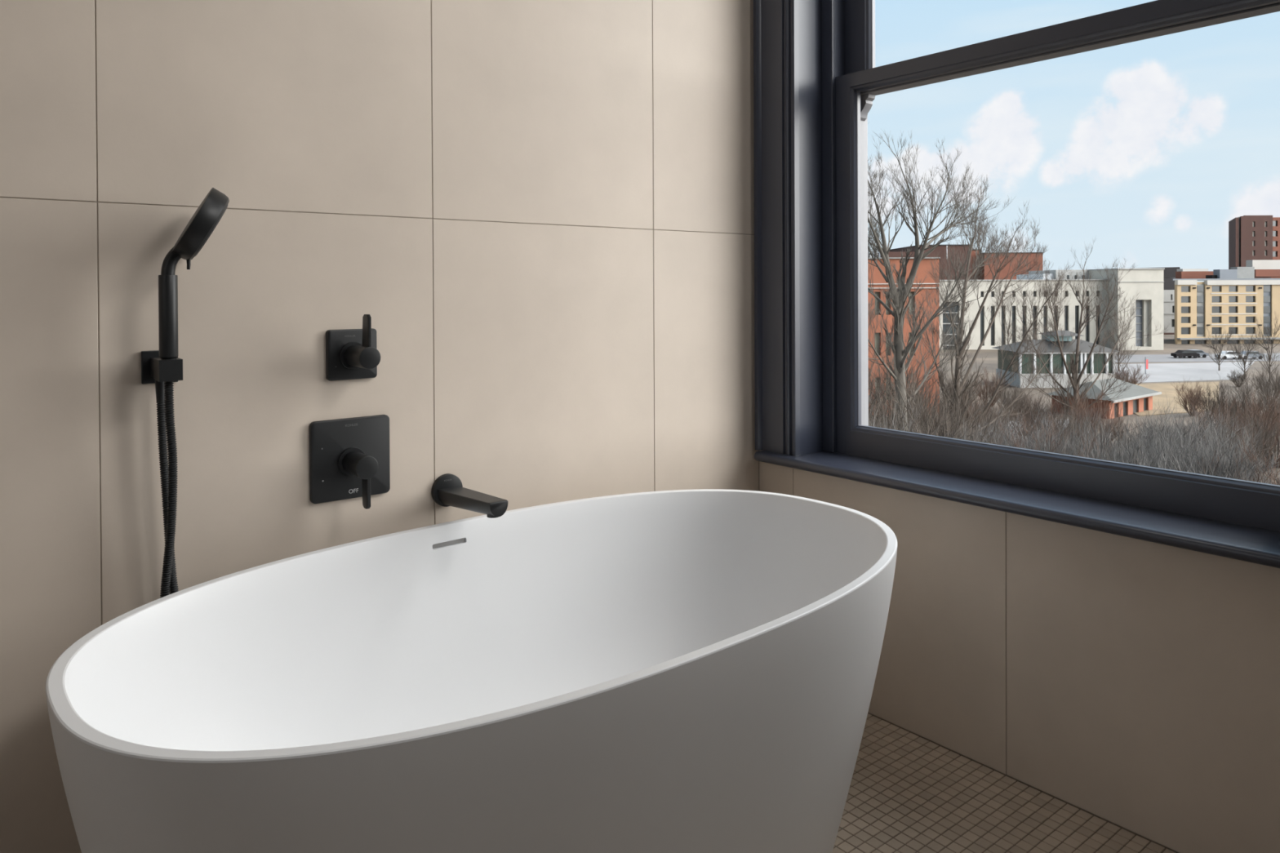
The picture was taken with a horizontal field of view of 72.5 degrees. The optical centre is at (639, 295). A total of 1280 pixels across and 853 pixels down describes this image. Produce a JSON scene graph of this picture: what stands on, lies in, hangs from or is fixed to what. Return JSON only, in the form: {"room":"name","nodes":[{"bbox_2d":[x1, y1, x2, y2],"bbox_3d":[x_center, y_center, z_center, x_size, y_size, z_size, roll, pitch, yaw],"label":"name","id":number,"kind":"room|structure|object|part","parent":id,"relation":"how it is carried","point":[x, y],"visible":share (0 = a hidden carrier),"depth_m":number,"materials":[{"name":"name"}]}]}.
{"room":"bathroom","nodes":[
{"label":"bathroom","id":0,"kind":"room"},
{"bbox_2d":[0,0,759,852],"bbox_3d":[-0.961,-0.300,1.539,3.800,2.830,0.160,-1,1,-39],"label":"wall","id":1,"kind":"structure","parent":0,"point":[540,213],"depth_m":1.72,"materials":[{"name":"tile"}]},
{"bbox_2d":[141,350,182,402],"bbox_3d":[-0.812,0.140,1.495,0.057,0.089,0.098,-1,1,-39],"label":"bracket","id":2,"kind":"object","parent":1,"relation":"attached to","point":[154,370],"visible":0.84,"depth_m":1.50,"materials":[{"name":"black metal"}]},
{"bbox_3d":[-0.829,0.124,1.515,0.030,0.033,0.033,-1,1,-39],"label":"arm","id":3,"kind":"part","parent":2,"relation":"part of","materials":[{"name":"black metal"}]},
{"bbox_3d":[-0.841,0.124,1.530,0.057,0.057,0.007,-1,1,-39],"label":"plate","id":4,"kind":"part","parent":2,"relation":"part of","materials":[{"name":"black metal"}]},
{"bbox_2d":[155,380,165,402],"bbox_3d":[-0.828,0.163,1.507,0.016,0.044,0.016,-1,1,-39],"label":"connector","id":5,"kind":"object","parent":2,"relation":"attached to","point":[159,386],"depth_m":1.50,"materials":[{"name":"black metal"}]},
{"bbox_2d":[155,381,178,598],"bbox_3d":[-0.807,0.507,1.503,0.053,0.728,0.069,0,1,6],"label":"shower hose","id":6,"kind":"object","parent":2,"relation":"hanging from","point":[165,409],"visible":0.5,"depth_m":1.49,"materials":[{"name":"metal"}]},
{"bbox_2d":[158,187,229,359],"bbox_3d":[-0.761,-0.022,1.494,0.110,0.329,0.132,-1,1,-39],"label":"shower","id":7,"kind":"object","parent":2,"relation":"attached to","point":[203,222],"visible":0.99,"depth_m":1.46,"materials":[{"name":"black metal"}]},
{"bbox_3d":[-0.793,0.054,1.470,0.029,0.178,0.029,-1,1,-39],"label":"handle","id":8,"kind":"part","parent":7,"relation":"part of","materials":[{"name":"black metal"}]},
{"bbox_2d":[309,414,390,509],"bbox_3d":[-0.551,0.328,1.711,0.160,0.166,0.090,-1,1,-39],"label":"mixer valve","id":9,"kind":"object","parent":1,"relation":"attached to","point":[349,458],"visible":1,"depth_m":1.72,"materials":[{"name":"black metal"}]},
{"bbox_3d":[-0.546,0.330,1.705,0.044,0.044,0.074,-1,1,-39],"label":"knob","id":10,"kind":"part","parent":9,"relation":"part of","materials":[{"name":"black metal"}]},
{"bbox_3d":[-0.530,0.378,1.692,0.008,0.066,0.032,-1,1,-39],"label":"lever","id":11,"kind":"part","parent":9,"relation":"part of","materials":[{"name":"black metal"}]},
{"bbox_2d":[325,314,380,381],"bbox_3d":[-0.547,0.101,1.708,0.100,0.131,0.100,-1,1,-39],"label":"valve","id":12,"kind":"object","parent":1,"relation":"attached to","point":[350,353],"visible":1,"depth_m":1.71,"materials":[{"name":"black metal"}]},
{"bbox_3d":[-0.541,0.119,1.701,0.043,0.043,0.082,-1,1,-39],"label":"knob","id":13,"kind":"part","parent":12,"relation":"part of","materials":[{"name":"black metal"}]},
{"bbox_3d":[-0.527,0.070,1.683,0.007,0.069,0.036,-1,1,-39],"label":"lever","id":14,"kind":"part","parent":12,"relation":"part of","materials":[{"name":"black metal"}]},
{"bbox_2d":[431,473,507,518],"bbox_3d":[-0.345,0.418,1.790,0.069,0.069,0.227,-1,1,-39],"label":"tub spout","id":15,"kind":"object","parent":1,"relation":"attached to","point":[447,490],"visible":1,"depth_m":1.79,"materials":[{"name":"black metal"}]},
{"bbox_2d":[486,514,498,518],"bbox_3d":[-0.289,0.431,1.719,0.025,0.006,0.025,-1,1,-39],"label":"outlet","id":16,"kind":"object","parent":15,"relation":"attached to","point":[491,516],"depth_m":1.71,"materials":[{"name":"black metal"}]},
{"bbox_2d":[831,712,1177,852],"bbox_3d":[0.200,1.147,0.041,3.900,0.150,3.960,-1,1,-39],"label":"floor","id":17,"kind":"structure","parent":0,"point":[908,793],"depth_m":1.79,"materials":[{"name":"tile"}]},
{"bbox_2d":[45,488,897,852],"bbox_3d":[-0.138,0.767,1.508,1.486,0.588,0.864,-1,1,-39],"label":"bathtub","id":18,"kind":"object","parent":17,"relation":"on","point":[675,671],"visible":0.99,"depth_m":1.39,"materials":[{"name":"ceramic"}]},
{"bbox_3d":[-0.395,0.510,1.802,0.074,0.010,0.002,-1,1,-40],"label":"overflow plate","id":19,"kind":"part","parent":18,"relation":"part of","materials":[{"name":"metal"}]},
{"bbox_2d":[759,450,1279,852],"bbox_3d":[1.611,-0.309,1.136,0.300,2.830,3.704,-1,1,-39],"label":"wall","id":20,"kind":"structure","parent":0,"point":[1133,684],"depth_m":1.78,"materials":[{"name":"tile"}]},
{"bbox_2d":[753,0,1279,568],"bbox_3d":[0.910,-0.529,2.003,0.420,2.121,1.441,-1,1,-39],"label":"window","id":21,"kind":"structure","parent":20,"relation":"in","point":[817,81],"depth_m":2.36,"materials":[{"name":"black metal"}]},
{"bbox_3d":[0.373,-0.578,2.405,0.031,2.024,0.141,-1,1,-39],"label":"casing","id":22,"kind":"part","parent":21,"relation":"part of","materials":[{"name":"black paint"}]},
{"bbox_3d":[0.917,-0.989,2.007,0.027,0.877,1.082,-1,1,-39],"label":"sash","id":23,"kind":"part","parent":21,"relation":"part of","materials":[{"name":"black paint"}]},
{"label":"outside","id":24,"kind":"structure","parent":0,"visible":0},
{"bbox_2d":[939,334,1279,483],"bbox_3d":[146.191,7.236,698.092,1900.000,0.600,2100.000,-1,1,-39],"label":"ground","id":25,"kind":"structure","parent":24,"point":[1170,346],"depth_m":139.55,"materials":[{"name":"concrete"}]},
{"bbox_2d":[867,251,940,423],"bbox_3d":[16.109,4.870,69.271,10.370,16.434,15.250,0,1,0],"label":"brick building","id":26,"kind":"structure","parent":25,"relation":"on","point":[878,280],"depth_m":62.02,"materials":[{"name":"red brick"}]},
{"bbox_2d":[867,322,973,438],"bbox_3d":[12.655,6.667,51.986,14.051,13.359,12.990,0,1,4],"label":"bare shrub","id":27,"kind":"object","parent":25,"relation":"on","point":[891,352],"visible":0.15,"depth_m":51.91,"materials":[{"name":"plant"}]},
{"bbox_2d":[867,337,991,434],"bbox_3d":[15.411,7.519,53.466,11.258,11.578,12.177,0,1,-3],"label":"bare shrub","id":28,"kind":"object","parent":25,"relation":"on","point":[885,387],"visible":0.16,"depth_m":52.53,"materials":[{"name":"plant"}]},
{"bbox_2d":[868,355,1011,444],"bbox_3d":[13.115,8.086,42.621,10.350,10.644,11.195,0,1,-5],"label":"bare shrub","id":29,"kind":"object","parent":25,"relation":"on","point":[937,415],"visible":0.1,"depth_m":42.12,"materials":[{"name":"plant"}]},
{"bbox_2d":[867,131,1014,431],"bbox_3d":[14.618,1.958,45.947,11.387,22.691,7.878,0,1,-1],"label":"bare tree","id":30,"kind":"object","parent":25,"relation":"on","point":[899,297],"visible":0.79,"depth_m":45.55,"materials":[{"name":"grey plant"}]},
{"bbox_2d":[868,335,1013,443],"bbox_3d":[11.211,7.541,40.160,12.422,11.811,11.485,0,1,2],"label":"bare shrub","id":31,"kind":"object","parent":25,"relation":"on","point":[907,377],"visible":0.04,"depth_m":39.62,"materials":[{"name":"plant"}]},
{"bbox_2d":[877,351,1015,444],"bbox_3d":[18.744,7.984,56.244,9.434,10.552,8.722,0,1,-10],"label":"bare shrub","id":32,"kind":"object","parent":25,"relation":"on","point":[969,394],"visible":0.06,"depth_m":55.33,"materials":[{"name":"plant"}]},
{"bbox_2d":[868,382,1026,446],"bbox_3d":[11.011,8.242,37.257,11.294,10.460,10.462,0,1,-9],"label":"bare shrub","id":33,"kind":"object","parent":25,"relation":"on","point":[886,421],"visible":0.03,"depth_m":37.38,"materials":[{"name":"plant"}]},
{"bbox_2d":[868,244,1042,279],"bbox_3d":[97.331,-2.384,283.744,47.279,26.384,44.500,0,1,0],"label":"brick block","id":34,"kind":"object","parent":25,"relation":"on","point":[895,252],"visible":0.25,"depth_m":262.89,"materials":[{"name":"brick"}]},
{"bbox_2d":[869,395,1043,446],"bbox_3d":[14.995,8.912,41.667,8.720,8.967,9.432,0,1,-20],"label":"bare shrub","id":35,"kind":"object","parent":25,"relation":"on","point":[955,396],"visible":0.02,"depth_m":40.95,"materials":[{"name":"plant"}]},
{"bbox_2d":[940,371,980,404],"bbox_3d":[34.955,10.151,94.999,4.609,5.308,4.679,0,1,-21],"label":"bare shrub","id":36,"kind":"object","parent":25,"relation":"on","point":[966,371],"visible":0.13,"depth_m":94.76,"materials":[{"name":"plant"}]},
{"bbox_2d":[875,396,1071,453],"bbox_3d":[16.838,9.281,44.782,10.361,8.157,9.598,-1,1,-24],"label":"bare shrub","id":37,"kind":"object","parent":25,"relation":"on","point":[1005,428],"visible":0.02,"depth_m":44.09,"materials":[{"name":"plant"}]},
{"bbox_2d":[960,384,997,429],"bbox_3d":[31.945,10.540,83.926,4.234,4.745,3.375,0,1,29],"label":"bare shrub","id":38,"kind":"object","parent":25,"relation":"on","point":[970,409],"visible":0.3,"depth_m":83.59,"materials":[{"name":"plant"}]},
{"bbox_2d":[968,222,992,253],"bbox_3d":[120.532,-8.520,310.180,7.043,37.752,10.483,-1,1,-39],"label":"bare tree","id":39,"kind":"object","parent":25,"relation":"on","point":[983,237],"visible":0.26,"depth_m":309.46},
{"bbox_2d":[973,363,1008,406],"bbox_3d":[40.109,10.143,100.140,4.571,5.182,5.920,-1,1,-28],"label":"bare shrub","id":40,"kind":"object","parent":25,"relation":"on","point":[987,381],"visible":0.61,"depth_m":99.86,"materials":[{"name":"plant"}]},
{"bbox_2d":[904,181,1084,437],"bbox_3d":[22.639,2.926,53.942,12.717,20.545,7.982,0,1,-7],"label":"bare tree","id":41,"kind":"object","parent":25,"relation":"on","point":[965,344],"visible":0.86,"depth_m":54.15,"materials":[{"name":"plant"}]},
{"bbox_2d":[969,394,1021,442],"bbox_3d":[31.147,10.678,75.945,4.489,4.616,4.855,-1,1,-41],"label":"bare shrub","id":42,"kind":"object","parent":25,"relation":"on","point":[995,410],"visible":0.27,"depth_m":75.68,"materials":[{"name":"plant"}]},
{"bbox_2d":[989,281,1021,344],"bbox_3d":[62.915,4.325,150.273,6.139,15.604,5.130,-1,1,-39],"label":"bare tree","id":43,"kind":"object","parent":25,"relation":"on","point":[1013,297],"visible":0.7,"depth_m":149.79,"materials":[{"name":"plant"}]},
{"bbox_2d":[964,399,1057,452],"bbox_3d":[23.840,9.854,57.805,7.029,6.683,6.499,-1,1,-42],"label":"bare shrub","id":44,"kind":"object","parent":25,"relation":"on","point":[993,418],"visible":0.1,"depth_m":57.85,"materials":[{"name":"plant"}]},
{"bbox_2d":[989,375,1031,416],"bbox_3d":[39.017,10.562,92.162,4.583,4.487,4.653,-1,1,-35],"label":"bare shrub","id":45,"kind":"object","parent":25,"relation":"on","point":[1004,393],"visible":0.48,"depth_m":92.04,"materials":[{"name":"plant"}]},
{"bbox_2d":[995,390,1047,435],"bbox_3d":[35.350,10.517,80.318,4.690,4.823,5.073,0,1,41],"label":"bare shrub","id":46,"kind":"object","parent":25,"relation":"on","point":[1027,399],"visible":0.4,"depth_m":79.71,"materials":[{"name":"plant"}]},
{"bbox_2d":[983,413,1071,453],"bbox_3d":[19.416,9.501,44.411,7.694,7.692,8.305,-1,1,-34],"label":"bare shrub","id":47,"kind":"object","parent":25,"relation":"on","point":[1055,413],"visible":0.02,"depth_m":43.16,"materials":[{"name":"plant"}]},
{"bbox_2d":[1018,275,1047,339],"bbox_3d":[67.921,4.061,150.518,4.482,16.125,5.803,-1,1,-39],"label":"bare tree","id":48,"kind":"object","parent":25,"relation":"on","point":[1039,291],"visible":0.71,"depth_m":149.86,"materials":[{"name":"plant"}]},
{"bbox_2d":[996,401,1082,453],"bbox_3d":[25.832,9.964,57.002,5.399,6.452,6.773,0,1,13],"label":"bare shrub","id":49,"kind":"object","parent":25,"relation":"on","point":[1024,419],"visible":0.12,"depth_m":56.83,"materials":[{"name":"plant"}]},
{"bbox_2d":[1013,382,1084,440],"bbox_3d":[32.662,9.837,70.295,5.295,6.407,5.728,-1,1,-35],"label":"bare shrub","id":50,"kind":"object","parent":25,"relation":"on","point":[1033,420],"visible":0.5,"depth_m":69.98,"materials":[{"name":"plant"}]},
{"bbox_2d":[938,267,1164,350],"bbox_3d":[86.439,3.819,201.395,50.351,19.401,31.200,0,1,0],"label":"building","id":51,"kind":"structure","parent":25,"relation":"on","point":[1149,282],"depth_m":190.00,"materials":[{"name":"white stone"}]},
{"bbox_3d":[81.761,-3.408,190.331,41.066,0.223,1.300,0,1,0],"label":"cornice","id":52,"kind":"part","parent":51,"relation":"part of","materials":[{"name":"grey stone"}]},
{"bbox_2d":[992,330,1118,387],"bbox_3d":[57.877,8.611,122.133,14.006,7.616,8.900,0,1,0],"label":"pavilion","id":53,"kind":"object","parent":25,"relation":"on","point":[1085,349],"visible":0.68,"depth_m":118.38,"materials":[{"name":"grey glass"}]},
{"bbox_3d":[51.438,9.164,118.212,0.277,2.943,0.350,0,1,0],"label":"post","id":54,"kind":"part","parent":53,"relation":"part of","materials":[{"name":"white metal"}]},
{"bbox_3d":[53.384,9.164,118.212,0.277,2.943,0.350,0,1,0],"label":"post","id":55,"kind":"part","parent":53,"relation":"part of","materials":[{"name":"white metal"}]},
{"bbox_3d":[55.631,9.164,118.212,0.277,2.943,0.350,0,1,0],"label":"post","id":56,"kind":"part","parent":53,"relation":"part of","materials":[{"name":"white metal"}]},
{"bbox_3d":[57.447,9.164,118.212,0.277,2.943,0.350,0,1,0],"label":"post","id":57,"kind":"part","parent":53,"relation":"part of","materials":[{"name":"white metal"}]},
{"bbox_3d":[59.695,9.164,118.213,0.277,2.943,0.350,0,1,0],"label":"post","id":58,"kind":"part","parent":53,"relation":"part of","materials":[{"name":"white metal"}]},
{"bbox_3d":[60.214,9.164,118.213,0.277,2.943,0.350,0,1,0],"label":"post","id":59,"kind":"part","parent":53,"relation":"part of","materials":[{"name":"white metal"}]},
{"bbox_3d":[61.165,9.164,118.213,0.277,2.943,0.350,0,1,0],"label":"post","id":60,"kind":"part","parent":53,"relation":"part of","materials":[{"name":"white metal"}]},
{"bbox_3d":[63.153,9.164,118.213,0.277,2.943,0.350,0,1,0],"label":"post","id":61,"kind":"part","parent":53,"relation":"part of","materials":[{"name":"white metal"}]},
{"bbox_3d":[64.104,9.164,118.213,0.277,2.943,0.350,0,1,0],"label":"post","id":62,"kind":"part","parent":53,"relation":"part of","materials":[{"name":"white metal"}]},
{"bbox_2d":[1042,278,1071,331],"bbox_3d":[71.423,3.714,150.270,5.268,16.828,5.392,-1,1,-39],"label":"bare tree","id":63,"kind":"object","parent":25,"relation":"on","point":[1055,296],"visible":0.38,"depth_m":149.90,"materials":[{"name":"plant"}]},
{"bbox_2d":[980,398,1139,461],"bbox_3d":[19.885,9.256,42.467,8.613,8.205,6.866,0,1,18],"label":"bare shrub","id":64,"kind":"object","parent":25,"relation":"on","point":[1053,442],"visible":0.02,"depth_m":42.24,"materials":[{"name":"plant"}]},
{"bbox_2d":[1026,397,1106,455],"bbox_3d":[28.548,9.837,58.370,5.505,6.660,5.954,0,1,33],"label":"bare shrub","id":65,"kind":"object","parent":25,"relation":"on","point":[1074,415],"visible":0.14,"depth_m":58.05,"materials":[{"name":"plant"}]},
{"bbox_2d":[1035,420,1112,460],"bbox_3d":[16.465,9.195,35.363,7.590,8.490,7.017,-1,1,-36],"label":"bare shrub","id":66,"kind":"object","parent":25,"relation":"on","point":[1074,420],"visible":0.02,"depth_m":35.53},
{"bbox_2d":[1001,235,1168,430],"bbox_3d":[39.079,3.745,78.196,15.384,18.418,11.727,-1,1,-39],"label":"bare tree","id":67,"kind":"object","parent":25,"relation":"on","point":[1074,380],"visible":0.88,"depth_m":77.52,"materials":[{"name":"plant"}]},
{"bbox_2d":[986,395,1189,471],"bbox_3d":[21.418,9.217,42.519,10.521,8.283,9.746,0,1,42],"label":"bare shrub","id":68,"kind":"object","parent":25,"relation":"on","point":[1044,424],"visible":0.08,"depth_m":44.03,"materials":[{"name":"plant"}]},
{"bbox_2d":[1049,400,1148,462],"bbox_3d":[29.444,9.806,56.183,7.104,6.754,6.568,0,1,25],"label":"bare shrub","id":69,"kind":"object","parent":25,"relation":"on","point":[1095,421],"visible":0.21,"depth_m":56.15,"materials":[{"name":"plant"}]},
{"bbox_2d":[1045,377,1161,418],"bbox_3d":[50.706,11.047,95.660,11.700,3.700,7.300,-1,1,-38],"label":"cottage","id":70,"kind":"structure","parent":25,"relation":"on","point":[1141,397],"depth_m":93.37,"materials":[{"name":"grey"}]},
{"bbox_2d":[1065,383,1143,446],"bbox_3d":[37.489,9.873,71.942,5.236,6.256,6.567,-1,1,-31],"label":"bare shrub","id":71,"kind":"object","parent":25,"relation":"on","point":[1080,402],"visible":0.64,"depth_m":71.57,"materials":[{"name":"plant"}]},
{"bbox_2d":[1106,358,1149,385],"bbox_3d":[62.517,10.113,111.980,5.495,4.809,4.242,0,1,18],"label":"bare shrub","id":72,"kind":"object","parent":25,"relation":"on","point":[1121,378],"visible":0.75,"depth_m":111.78,"materials":[{"name":"plant"}]},
{"bbox_2d":[1051,410,1235,475],"bbox_3d":[23.650,9.256,41.710,8.196,8.194,8.847,0,1,34],"label":"bare shrub","id":73,"kind":"object","parent":25,"relation":"on","point":[1091,437],"visible":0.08,"depth_m":41.20,"materials":[{"name":"plant"}]},
{"bbox_2d":[1089,401,1207,466],"bbox_3d":[32.022,9.822,55.600,7.251,6.716,6.717,0,1,14],"label":"bare shrub","id":74,"kind":"object","parent":25,"relation":"on","point":[1153,424],"visible":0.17,"depth_m":54.64,"materials":[{"name":"plant"}]},
{"bbox_2d":[1104,429,1210,474],"bbox_3d":[19.231,9.288,33.428,6.868,8.310,7.429,0,1,-14],"label":"bare shrub","id":75,"kind":"object","parent":25,"relation":"on","point":[1152,429],"visible":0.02,"depth_m":34.21,"materials":[{"name":"plant"}]},
{"bbox_2d":[1136,266,1179,334],"bbox_3d":[151.230,1.162,258.952,16.694,19.197,28.150,0,1,0],"label":"building","id":76,"kind":"structure","parent":25,"relation":"on","point":[1169,273],"depth_m":245.10,"materials":[{"name":"grey stone"}]},
{"bbox_2d":[1082,424,1236,478],"bbox_3d":[17.834,9.285,34.855,10.564,8.317,9.786,0,1,-3],"label":"bare shrub","id":77,"kind":"object","parent":25,"relation":"on","point":[1150,424],"visible":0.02,"depth_m":33.95,"materials":[{"name":"plant"}]},
{"bbox_2d":[1057,404,1279,480],"bbox_3d":[25.175,9.211,42.760,10.482,8.252,9.710,0,1,27],"label":"bare shrub","id":78,"kind":"object","parent":25,"relation":"on","point":[1173,434],"visible":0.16,"depth_m":40.66,"materials":[{"name":"plant"}]},
{"bbox_2d":[1081,391,1279,483],"bbox_3d":[25.838,9.134,42.357,9.896,8.410,10.682,0,1,19],"label":"bare shrub","id":79,"kind":"object","parent":25,"relation":"on","point":[1231,435],"visible":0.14,"depth_m":42.64,"materials":[{"name":"plant"}]},
{"bbox_2d":[1169,375,1212,416],"bbox_3d":[58.270,10.445,92.186,3.996,4.530,5.175,0,1,37],"label":"bare shrub","id":80,"kind":"object","parent":25,"relation":"on","point":[1191,393],"visible":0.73,"depth_m":92.13,"materials":[{"name":"plant"}]},
{"bbox_2d":[1111,440,1271,481],"bbox_3d":[21.538,9.333,32.352,10.450,8.227,9.681,0,1,-18],"label":"bare shrub","id":81,"kind":"object","parent":25,"relation":"on","point":[1159,440],"visible":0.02,"depth_m":33.85,"materials":[{"name":"plant"}]},
{"bbox_2d":[1123,398,1262,468],"bbox_3d":[35.307,9.707,55.839,8.132,6.911,8.778,0,1,22],"label":"bare shrub","id":82,"kind":"object","parent":25,"relation":"on","point":[1160,411],"visible":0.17,"depth_m":55.16,"materials":[{"name":"plant"}]},
{"bbox_2d":[1123,403,1279,484],"bbox_3d":[27.471,9.183,40.444,8.991,8.327,8.329,0,1,12],"label":"bare shrub","id":83,"kind":"object","parent":25,"relation":"on","point":[1198,437],"visible":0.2,"depth_m":41.21,"materials":[{"name":"plant"}]},
{"bbox_2d":[1143,391,1279,480],"bbox_3d":[35.407,9.581,54.469,6.983,7.181,7.553,0,1,3],"label":"bare shrub","id":84,"kind":"object","parent":25,"relation":"on","point":[1228,421],"visible":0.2,"depth_m":53.50,"materials":[{"name":"plant"}]},
{"bbox_2d":[1170,389,1268,448],"bbox_3d":[45.201,10.028,68.238,6.775,5.930,5.231,0,1,15],"label":"bare shrub","id":85,"kind":"object","parent":25,"relation":"on","point":[1224,413],"visible":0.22,"depth_m":68.34,"materials":[{"name":"plant"}]},
{"bbox_2d":[1166,447,1279,485],"bbox_3d":[22.831,9.322,31.742,8.008,8.236,8.662,-1,1,-29],"label":"bare shrub","id":86,"kind":"object","parent":25,"relation":"on","point":[1269,447],"visible":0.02,"depth_m":31.89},
{"bbox_2d":[1170,416,1279,484],"bbox_3d":[28.781,9.262,39.710,8.559,8.154,6.824,-1,1,-26],"label":"bare shrub","id":87,"kind":"object","parent":25,"relation":"on","point":[1264,442],"visible":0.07,"depth_m":40.08,"materials":[{"name":"plant"}]},
{"bbox_2d":[1172,259,1279,343],"bbox_3d":[148.367,2.143,214.033,44.845,22.231,20.800,0,1,0],"label":"apartment block","id":88,"kind":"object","parent":25,"relation":"on","point":[1233,297],"visible":0.75,"depth_m":205.09,"materials":[{"name":"beige brick"}]},
{"bbox_3d":[128.246,-3.128,205.236,4.506,1.126,1.200,0,1,0],"label":"cornice","id":89,"kind":"part","parent":88,"relation":"part of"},
{"bbox_3d":[146.045,-3.128,205.237,26.285,1.126,1.200,0,1,0],"label":"cornice","id":90,"kind":"part","parent":88,"relation":"part of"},
{"bbox_2d":[1187,374,1265,433],"bbox_3d":[53.670,9.821,79.900,6.190,6.059,6.284,0,1,30],"label":"bare shrub","id":91,"kind":"object","parent":25,"relation":"on","point":[1222,394],"visible":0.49,"depth_m":80.18,"materials":[{"name":"plant"}]},
{"bbox_2d":[1197,392,1279,480],"bbox_3d":[41.593,9.745,59.785,5.531,6.692,5.983,0,1,9],"label":"bare shrub","id":92,"kind":"object","parent":25,"relation":"on","point":[1258,424],"visible":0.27,"depth_m":59.34,"materials":[{"name":"plant"}]},
{"bbox_2d":[1226,366,1253,386],"bbox_3d":[80.977,10.829,118.132,3.178,3.064,3.130,0,1,10],"label":"bare shrub","id":93,"kind":"object","parent":25,"relation":"on","point":[1241,376],"visible":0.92,"depth_m":117.92,"materials":[{"name":"plant"}]},
{"bbox_2d":[1219,330,1266,377],"bbox_3d":[89.668,8.323,129.872,5.873,8.062,5.888,-1,1,-39],"label":"bare tree","id":94,"kind":"object","parent":25,"relation":"on","point":[1238,353],"visible":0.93,"depth_m":130.08,"materials":[{"name":"plant"}]},
{"bbox_2d":[1216,364,1279,444],"bbox_3d":[52.729,9.122,74.103,6.690,7.590,6.590,0,1,23],"label":"bare shrub","id":95,"kind":"object","parent":25,"relation":"on","point":[1246,392],"visible":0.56,"depth_m":74.04,"materials":[{"name":"plant"}]},
{"bbox_2d":[1228,215,1279,278],"bbox_3d":[230.850,-9.421,322.065,39.356,38.472,25.450,0,1,0],"label":"brick tower","id":96,"kind":"structure","parent":25,"relation":"on","point":[1251,237],"depth_m":309.84,"materials":[{"name":"brick"}]},
{"bbox_2d":[1231,386,1279,467],"bbox_3d":[47.984,9.603,66.142,5.999,6.800,7.769,0,1,8],"label":"bare shrub","id":97,"kind":"object","parent":25,"relation":"on","point":[1273,419],"visible":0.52,"depth_m":66.36,"materials":[{"name":"plant"}]},
{"bbox_2d":[1244,311,1279,381],"bbox_3d":[85.947,7.113,120.392,5.328,10.698,5.721,-1,1,-39],"label":"bare tree","id":98,"kind":"object","parent":25,"relation":"on","point":[1269,359],"visible":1,"depth_m":120.12,"materials":[{"name":"plant"}]},
{"bbox_2d":[1244,355,1279,404],"bbox_3d":[72.146,9.678,100.234,5.040,5.805,5.117,0,1,3],"label":"bare shrub","id":99,"kind":"object","parent":25,"relation":"on","point":[1258,379],"visible":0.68,"depth_m":100.03,"materials":[{"name":"plant"}]},
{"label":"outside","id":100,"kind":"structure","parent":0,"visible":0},
{"bbox_2d":[1115,352,1279,362],"bbox_3d":[113.340,11.817,168.231,79.692,0.250,47.010,-1,1,-39],"label":"street","id":101,"kind":"structure","parent":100,"point":[1137,357],"depth_m":162.91,"materials":[{"name":"asphalt"}]},
{"bbox_2d":[1170,350,1199,358],"bbox_3d":[103.047,11.031,165.108,4.400,1.442,1.800,0,1,0],"label":"car","id":102,"kind":"object","parent":101,"relation":"on","point":[1180,353],"visible":1,"depth_m":164.27,"materials":[{"name":"metal"}]},
{"bbox_2d":[1186,349,1208,357],"bbox_3d":[105.374,11.011,166.108,4.400,1.442,1.800,0,1,0],"label":"car","id":103,"kind":"object","parent":101,"relation":"on","point":[1202,353],"visible":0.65,"depth_m":165.24,"materials":[{"name":"grey metal"}]},
{"bbox_2d":[1216,351,1244,359],"bbox_3d":[109.365,11.026,162.108,4.400,1.442,1.800,0,1,0],"label":"car","id":104,"kind":"object","parent":101,"relation":"on","point":[1228,355],"visible":0.48,"depth_m":161.25,"materials":[{"name":"white metal"}]},
{"bbox_2d":[1240,351,1265,359],"bbox_3d":[113.163,11.008,162.108,4.400,1.442,1.800,0,1,0],"label":"car","id":105,"kind":"object","parent":101,"relation":"on","point":[1252,354],"visible":0.41,"depth_m":161.25,"materials":[{"name":"grey metal"}]},
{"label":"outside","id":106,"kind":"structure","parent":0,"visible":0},
{"bbox_2d":[974,419,1068,448],"bbox_3d":[34.567,12.998,77.713,30.633,0.250,16.623,-1,1,-39],"label":"car park","id":107,"kind":"structure","parent":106,"point":[1042,420],"depth_m":82.04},
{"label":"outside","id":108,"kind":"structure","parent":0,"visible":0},
{"bbox_2d":[1133,382,1218,416],"bbox_3d":[65.393,12.553,110.677,43.161,0.260,20.562,-1,1,-39],"label":"lawn","id":109,"kind":"structure","parent":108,"point":[1161,399],"depth_m":108.84,"materials":[{"name":"beige plant"}]},
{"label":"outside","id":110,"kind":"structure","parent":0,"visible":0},
{"bbox_2d":[1115,361,1254,382],"bbox_3d":[85.249,12.178,141.131,57.005,0.280,24.093,-1,1,-39],"label":"plaza","id":111,"kind":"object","parent":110,"point":[1157,372],"visible":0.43,"depth_m":139.35,"materials":[{"name":"concrete"}]},
{"bbox_2d":[1101,316,1133,371],"bbox_3d":[76.365,7.412,140.626,5.115,9.648,5.886,-1,1,-39],"label":"bare tree","id":112,"kind":"object","parent":111,"relation":"on","point":[1113,329],"visible":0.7,"depth_m":140.20,"materials":[{"name":"plant"}]},
{"bbox_2d":[1145,356,1147,373],"bbox_3d":[78.492,10.844,135.348,0.920,2.715,0.140,-1,1,-39],"label":"banner","id":113,"kind":"object","parent":111,"relation":"on","point":[1146,360],"visible":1,"depth_m":135.26,"materials":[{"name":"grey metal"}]},
{"bbox_2d":[1199,323,1235,370],"bbox_3d":[92.403,8.211,139.816,5.089,8.066,5.910,-1,1,-39],"label":"bare tree","id":114,"kind":"object","parent":111,"relation":"on","point":[1219,354],"visible":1,"depth_m":140.03,"materials":[{"name":"plant"}]}
]}

